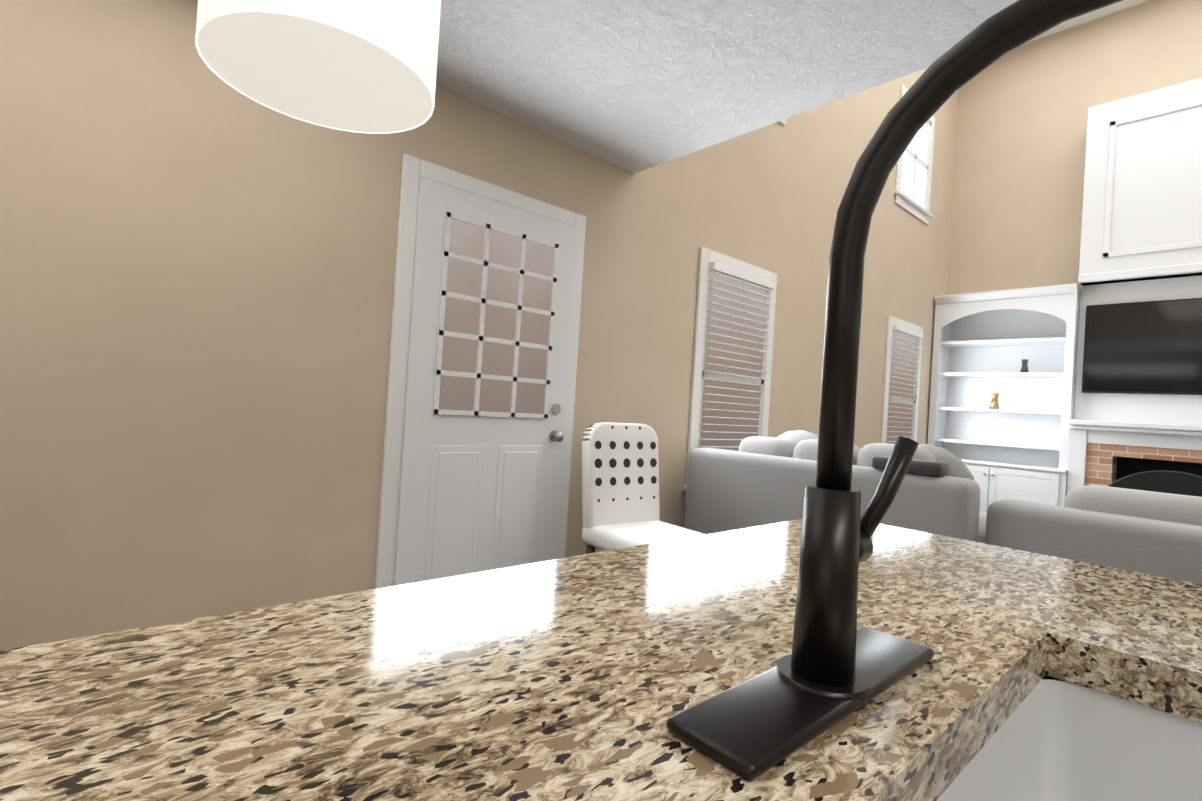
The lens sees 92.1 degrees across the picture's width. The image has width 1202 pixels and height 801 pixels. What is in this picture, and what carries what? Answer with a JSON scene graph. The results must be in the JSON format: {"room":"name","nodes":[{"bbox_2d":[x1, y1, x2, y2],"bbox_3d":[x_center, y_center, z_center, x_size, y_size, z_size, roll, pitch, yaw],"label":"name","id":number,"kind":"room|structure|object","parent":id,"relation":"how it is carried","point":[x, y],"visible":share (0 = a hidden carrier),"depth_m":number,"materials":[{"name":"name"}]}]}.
{"room":"kitchen and living room","nodes":[
{"label":"kitchen and living room","id":0,"kind":"room"},
{"bbox_2d":[0,0,958,650],"bbox_3d":[-0.147,-1.583,3.142,11.630,5.400,0.150,4,-1,-42],"label":"wall","id":1,"kind":"structure","parent":0,"point":[196,276],"depth_m":2.12,"materials":[{"name":"paint"}]},
{"bbox_2d":[374,154,585,588],"bbox_3d":[-0.524,0.039,2.768,1.010,2.110,0.020,4,-1,-42],"label":"door frame","id":2,"kind":"structure","parent":1,"relation":"attached to","point":[414,170],"depth_m":2.46,"materials":[{"name":"white wood"}]},
{"bbox_2d":[393,177,575,585],"bbox_3d":[-0.499,0.074,2.738,0.860,2.018,0.095,4,-1,-42],"label":"back door","id":3,"kind":"structure","parent":1,"relation":"in","point":[484,410],"depth_m":2.70,"materials":[{"name":"white wood"}]},
{"bbox_2d":[683,247,776,502],"bbox_3d":[0.949,-0.143,4.050,0.950,1.670,0.061,4,-1,-42],"label":"living room window","id":4,"kind":"structure","parent":1,"relation":"in","point":[732,355],"depth_m":4.02,"materials":[{"name":"white"}]},
{"bbox_2d":[778,119,786,125],"bbox_3d":[1.105,-2.694,4.076,0.950,1.180,0.049,4,-1,-42],"label":"window","id":5,"kind":"structure","parent":1,"relation":"in","point":[782,122],"depth_m":4.36,"materials":[{"name":"white"}]},
{"bbox_2d":[880,315,923,443],"bbox_3d":[3.154,0.011,6.033,0.930,1.670,0.061,4,-1,-42],"label":"living room window","id":6,"kind":"structure","parent":1,"relation":"in","point":[903,358],"depth_m":6.01,"materials":[{"name":"white"}]},
{"bbox_2d":[894,85,934,224],"bbox_3d":[3.310,-2.539,6.059,0.930,1.180,0.049,4,-1,-42],"label":"window","id":7,"kind":"structure","parent":1,"relation":"in","point":[912,192],"depth_m":6.13,"materials":[{"name":"white"}]},
{"bbox_2d":[436,0,1017,172],"bbox_3d":[-0.472,-1.475,-0.637,6.350,0.160,5.350,4,-1,-42],"label":"ceiling","id":8,"kind":"structure","parent":0,"point":[634,86],"depth_m":2.24,"materials":[{"name":"white paint"}]},
{"bbox_2d":[195,0,440,133],"bbox_3d":[-0.308,-0.878,0.714,0.260,0.983,0.260,4,-1,-42],"label":"drum pendant light","id":9,"kind":"object","parent":8,"relation":"hanging from","point":[364,66],"visible":1,"depth_m":0.67,"materials":[{"name":"fabric"},{"name":"plastic"}]},
{"bbox_2d":[947,0,1201,294],"bbox_3d":[5.522,-1.208,5.405,0.150,5.400,4.070,4,-1,-42],"label":"wall","id":10,"kind":"structure","parent":0,"point":[1019,172],"depth_m":6.24,"materials":[{"name":"paint"}]},
{"bbox_2d":[1022,0,1148,44],"bbox_3d":[3.679,-4.094,3.637,5.550,0.100,4.340,4,-1,-42],"label":"ceiling","id":11,"kind":"structure","parent":0,"point":[1096,14],"depth_m":5.94,"materials":[{"name":"beige paint"}]},
{"bbox_3d":[1.371,1.251,1.144,11.750,0.100,5.350,4,-1,-42],"label":"floor","id":12,"kind":"structure","parent":0,"visible":0},
{"bbox_2d":[582,422,704,553],"bbox_3d":[0.206,0.631,2.827,0.470,1.021,0.524,4,-1,-37],"label":"dining chair","id":13,"kind":"object","parent":12,"relation":"on","point":[620,487],"visible":0.77,"depth_m":2.88,"materials":[{"name":"white plastic"}]},
{"bbox_2d":[927,283,1080,511],"bbox_3d":[4.262,0.137,6.202,0.512,2.570,1.258,4,-1,-42],"label":"built-in bookcase","id":14,"kind":"object","parent":12,"relation":"on","point":[1015,446],"visible":0.71,"depth_m":6.23,"materials":[{"name":"white wood"}]},
{"bbox_2d":[1042,675,1201,723],"bbox_3d":[0.605,0.711,0.614,0.391,0.872,0.820,4,-1,-42],"label":"base cabinet","id":15,"kind":"object","parent":12,"relation":"on","point":[1046,677],"depth_m":0.51,"materials":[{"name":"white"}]},
{"bbox_2d":[0,519,1201,800],"bbox_3d":[-0.823,0.151,-0.636,4.300,0.040,0.955,4,-1,-42],"label":"countertop","id":16,"kind":"structure","parent":15,"relation":"on","point":[582,677],"depth_m":0.40,"materials":[{"name":"stone"}]},
{"bbox_2d":[666,0,1122,779],"bbox_3d":[0.246,-0.014,0.314,0.260,0.439,0.299,4,-1,-42],"label":"faucet","id":17,"kind":"object","parent":16,"relation":"on","point":[834,668],"visible":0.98,"depth_m":0.38,"materials":[{"name":"black metal"}]},
{"bbox_2d":[937,680,1201,800],"bbox_3d":[0.279,0.353,0.159,0.728,0.208,0.403,4,-1,-42],"label":"sink basin","id":18,"kind":"object","parent":16,"relation":"in","point":[1052,740],"visible":0.89,"depth_m":0.51,"materials":[{"name":"white ceramic"}]},
{"bbox_2d":[1066,78,1201,495],"bbox_3d":[5.139,-0.684,5.040,0.848,4.300,1.576,4,-1,-42],"label":"fireplace","id":19,"kind":"object","parent":12,"relation":"on","point":[1141,234],"visible":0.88,"depth_m":5.34,"materials":[{"name":"white"}]},
{"bbox_2d":[1081,298,1201,394],"bbox_3d":[5.209,-0.474,5.113,0.064,0.850,1.460,4,-1,-42],"label":"wall-mounted tv","id":20,"kind":"object","parent":19,"relation":"attached to","point":[1150,347],"visible":1,"depth_m":5.31,"materials":[{"name":"grey"}]},
{"bbox_2d":[1108,470,1201,496],"bbox_3d":[4.863,1.000,4.940,0.180,0.800,0.902,4,-1,-42],"label":"fireplace screen","id":21,"kind":"object","parent":19,"relation":"on","point":[1174,482],"visible":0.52,"depth_m":4.98,"materials":[{"name":"black metal"}]},
{"bbox_3d":[2.772,1.302,3.423,3.520,0.012,3.430,4,-1,-42],"label":"rug","id":22,"kind":"object","parent":12,"relation":"on","visible":0},
{"bbox_2d":[684,430,986,542],"bbox_3d":[1.374,0.697,3.317,1.000,1.017,1.544,4,-1,-42],"label":"sofa","id":23,"kind":"object","parent":22,"relation":"on","point":[753,481],"visible":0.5,"depth_m":3.06,"materials":[{"name":"grey fabric"}]},
{"bbox_2d":[872,456,949,476],"bbox_3d":[1.424,0.301,2.671,0.140,0.062,0.300,4,-1,-42],"label":"throw blanket","id":24,"kind":"object","parent":23,"relation":"on","point":[928,467],"visible":0.85,"depth_m":2.58,"materials":[{"name":"fabric"}]},
{"bbox_2d":[985,485,1201,583],"bbox_3d":[2.513,0.779,2.239,1.000,0.977,1.574,4,-1,-42],"label":"sofa","id":25,"kind":"object","parent":22,"relation":"on","point":[1150,533],"visible":0.4,"depth_m":2.23,"materials":[{"name":"grey fabric"}]}
]}

